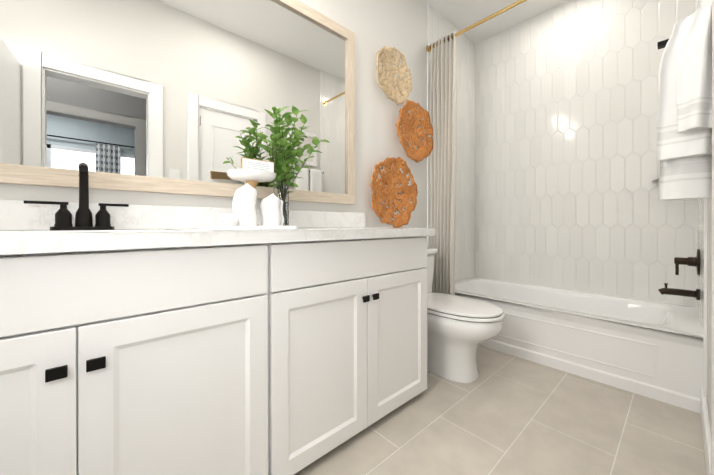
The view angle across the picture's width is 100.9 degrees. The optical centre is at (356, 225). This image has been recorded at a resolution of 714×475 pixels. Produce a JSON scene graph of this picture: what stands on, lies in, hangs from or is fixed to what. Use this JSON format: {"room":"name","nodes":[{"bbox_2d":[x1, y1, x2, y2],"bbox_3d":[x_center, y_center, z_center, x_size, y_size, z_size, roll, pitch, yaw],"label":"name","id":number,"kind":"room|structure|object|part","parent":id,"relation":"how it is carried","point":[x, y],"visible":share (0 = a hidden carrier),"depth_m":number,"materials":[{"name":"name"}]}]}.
{"room":"bathroom","nodes":[
{"label":"bathroom","id":0,"kind":"room"},
{"bbox_2d":[0,0,426,236],"bbox_3d":[-0.458,-0.491,1.663,4.735,2.835,0.120,0,0,-42],"label":"wall","id":1,"kind":"structure","parent":0,"point":[375,26],"depth_m":2.08,"materials":[{"name":"white paint"}]},
{"bbox_2d":[0,0,354,204],"bbox_3d":[-0.854,-0.699,1.200,2.245,1.127,0.031,0,0,-42],"label":"mirror","id":2,"kind":"object","parent":1,"relation":"attached to","point":[168,96],"visible":1,"depth_m":1.25,"materials":[{"name":"clear mirror"}]},
{"bbox_2d":[370,46,432,227],"bbox_3d":[0.346,-0.637,2.244,0.731,1.324,0.079,0,0,-42],"label":"wall decor","id":3,"kind":"object","parent":1,"relation":"hanging from","point":[399,94],"visible":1,"depth_m":2.22,"materials":[{"name":"orange wicker"}]},
{"bbox_2d":[429,4,474,281],"bbox_3d":[0.933,-0.672,2.832,0.847,2.480,0.001,0,0,-42],"label":"wall tile","id":4,"kind":"structure","parent":1,"relation":"attached to","point":[440,25],"depth_m":2.96,"materials":[{"name":"tile"}]},
{"bbox_2d":[424,0,567,43],"bbox_3d":[1.196,-1.952,-1.228,6.165,0.100,6.620,0,0,-42],"label":"ceiling","id":5,"kind":"structure","parent":0,"point":[459,15],"depth_m":2.65,"materials":[{"name":"white paint"}]},
{"bbox_2d":[294,345,705,474],"bbox_3d":[0.066,0.978,1.089,4.735,0.100,1.679,0,0,-42],"label":"floor","id":6,"kind":"structure","parent":0,"point":[505,414],"depth_m":1.32,"materials":[{"name":"tile"}]},
{"bbox_2d":[0,235,434,474],"bbox_3d":[-0.655,0.493,1.015,2.348,0.870,0.574,0,0,-42],"label":"bathroom vanity","id":7,"kind":"object","parent":6,"relation":"on","point":[155,340],"depth_m":0.86,"materials":[{"name":"white paint"}]},
{"bbox_2d":[0,227,434,246],"bbox_3d":[-0.648,0.037,1.019,2.386,0.041,0.580,0,0,-42],"label":"countertop","id":8,"kind":"structure","parent":7,"relation":"on","point":[122,234],"depth_m":0.83,"materials":[{"name":"white stone"}]},
{"bbox_2d":[20,163,127,230],"bbox_3d":[-0.919,-0.097,0.979,0.260,0.226,0.150,0,0,-42],"label":"faucet","id":9,"kind":"object","parent":8,"relation":"on","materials":[{"name":"black metal"}]},
{"bbox_2d":[0,200,364,229],"bbox_3d":[-0.656,-0.033,1.026,2.387,0.098,0.557,0,0,-42],"label":"backsplash","id":10,"kind":"structure","parent":8,"relation":"on","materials":[{"name":"stone"}]},
{"bbox_2d":[198,183,296,229],"bbox_3d":[-0.411,-0.073,1.126,0.314,0.178,0.174,0,0,-42],"label":"tray","id":11,"kind":"object","parent":8,"relation":"on","point":[243,216],"visible":1,"depth_m":1.10,"materials":[{"name":"white ceramic"}]},
{"bbox_2d":[226,157,275,225],"bbox_3d":[-0.465,-0.136,1.307,0.208,0.302,0.208,0,0,-42],"label":"dish","id":12,"kind":"object","parent":8,"relation":"on","point":[253,173],"visible":0.77,"depth_m":1.26,"materials":[{"name":"white ceramic"}]},
{"bbox_3d":[-0.465,-0.090,1.307,0.110,0.210,0.110,0,0,-42],"label":"stem","id":13,"kind":"part","parent":12,"relation":"part of","materials":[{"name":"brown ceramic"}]},
{"bbox_3d":[-0.438,-0.249,1.299,0.152,0.076,0.038,0,0,-42],"label":"card frame","id":14,"kind":"part","parent":12,"relation":"part of","materials":[{"name":"brown wood"}]},
{"bbox_2d":[256,105,329,225],"bbox_3d":[-0.321,-0.284,1.464,0.367,0.597,0.287,0,0,-42],"label":"plant","id":15,"kind":"object","parent":8,"relation":"on","point":[283,169],"visible":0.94,"depth_m":1.45,"materials":[{"name":"green plant"}]},
{"bbox_3d":[-0.380,-0.098,1.478,0.076,0.225,0.076,0,0,-42],"label":"vase glass","id":16,"kind":"part","parent":15,"relation":"part of","materials":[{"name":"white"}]},
{"bbox_2d":[425,248,504,382],"bbox_3d":[0.552,0.551,1.948,0.490,0.748,0.790,0,0,-42],"label":"toilet","id":17,"kind":"object","parent":6,"relation":"on","point":[460,329],"visible":0.54,"depth_m":1.75,"materials":[{"name":"white ceramic"}]},
{"bbox_3d":[0.361,0.376,2.158,0.465,0.317,0.205,0,0,-42],"label":"tank","id":18,"kind":"part","parent":17,"relation":"part of","materials":[{"name":"white ceramic"}]},
{"bbox_3d":[0.362,0.196,2.157,0.490,0.038,0.224,0,0,-42],"label":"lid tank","id":19,"kind":"part","parent":17,"relation":"part of","materials":[{"name":"white ceramic"}]},
{"bbox_3d":[0.618,0.498,1.875,0.388,0.023,0.572,0,0,-42],"label":"lid","id":20,"kind":"part","parent":17,"relation":"part of","materials":[{"name":"white plastic"}]},
{"bbox_3d":[0.621,0.523,1.872,0.398,0.018,0.584,0,0,-42],"label":"seat","id":21,"kind":"part","parent":17,"relation":"part of","materials":[{"name":"white plastic"}]},
{"bbox_2d":[455,277,702,412],"bbox_3d":[1.471,0.737,2.283,0.801,0.375,1.546,0,0,-42],"label":"bathtub","id":22,"kind":"object","parent":6,"relation":"on","point":[650,349],"visible":0.75,"depth_m":1.82,"materials":[{"name":"white ceramic"}]},
{"bbox_3d":[1.184,0.725,2.022,0.005,0.185,1.231,0,0,-42],"label":"apron panel","id":23,"kind":"part","parent":22,"relation":"part of","materials":[{"name":"white ceramic"}]},
{"bbox_2d":[707,198,711,424],"bbox_3d":[0.669,-0.488,0.420,4.495,2.835,0.120,0,0,-42],"label":"wall","id":24,"kind":"structure","parent":0,"point":[709,223],"depth_m":1.25,"materials":[{"name":"white paint"}]},
{"bbox_2d":[426,0,526,294],"bbox_3d":[1.137,-0.335,1.977,0.088,2.440,1.555,0,0,-42],"label":"shower curtain","id":25,"kind":"object","parent":24,"relation":"attached to","point":[443,97],"visible":0.88,"depth_m":2.42,"materials":[{"name":"beige fabric"}]},
{"bbox_2d":[427,3,706,397],"bbox_3d":[1.115,-0.492,1.956,0.062,2.835,1.558,0,0,-42],"label":"trim","id":26,"kind":"structure","parent":24,"relation":"attached to","point":[705,313],"depth_m":1.37,"materials":[{"name":"white ceramic"}]},
{"bbox_2d":[657,4,711,199],"bbox_3d":[1.110,-0.395,0.996,0.171,0.606,0.139,0,0,-39],"label":"hanging towel","id":27,"kind":"object","parent":24,"relation":"hanging from","point":[684,136],"visible":0.96,"depth_m":0.92,"materials":[{"name":"white fabric"}]},
{"bbox_2d":[697,0,703,340],"bbox_3d":[1.951,-0.669,1.673,0.897,2.480,0.001,0,0,-42],"label":"wall tile","id":28,"kind":"structure","parent":24,"relation":"attached to","point":[700,306],"depth_m":1.58,"materials":[{"name":"tile"}]},
{"bbox_2d":[658,283,699,299],"bbox_3d":[1.933,0.396,1.776,0.066,0.079,0.169,0,0,-42],"label":"tub spout","id":29,"kind":"object","parent":28,"relation":"attached to","point":[681,292],"visible":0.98,"depth_m":1.76,"materials":[{"name":"brown metal"}]},
{"bbox_2d":[674,249,699,275],"bbox_3d":[1.956,0.217,1.750,0.156,0.163,0.101,0,0,-42],"label":"tub valve","id":30,"kind":"object","parent":28,"relation":"attached to","point":[692,261],"visible":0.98,"depth_m":1.73,"materials":[{"name":"brown metal"}]},
{"bbox_2d":[698,0,711,8],"bbox_3d":[1.411,-0.903,1.194,0.385,0.395,0.029,0,0,-42],"label":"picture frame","id":31,"kind":"object","parent":24,"relation":"attached to","point":[703,3],"depth_m":1.07,"materials":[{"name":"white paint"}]},
{"bbox_2d":[700,388,710,474],"bbox_3d":[1.386,0.862,1.166,0.823,0.130,0.016,0,0,-42],"label":"baseboard","id":32,"kind":"structure","parent":24,"relation":"attached to","point":[705,423],"depth_m":1.13,"materials":[{"name":"white paint"}]},
{"bbox_2d":[711,0,713,474],"bbox_3d":[0.806,-0.134,0.639,0.740,2.124,0.018,0,0,-42],"label":"trim","id":33,"kind":"structure","parent":24,"relation":"attached to","point":[712,360],"depth_m":0.85,"materials":[{"name":"white paint"}]},
{"bbox_3d":[1.856,-0.493,2.547,0.120,2.835,1.678,0,0,-42],"label":"wall","id":34,"kind":"structure","parent":0,"visible":0},
{"bbox_2d":[475,0,697,306],"bbox_3d":[1.765,-0.671,2.546,0.001,2.480,1.542,0,0,-42],"label":"wall tile","id":35,"kind":"structure","parent":34,"relation":"attached to","point":[567,167],"depth_m":2.45,"materials":[{"name":"tile"}]}
]}

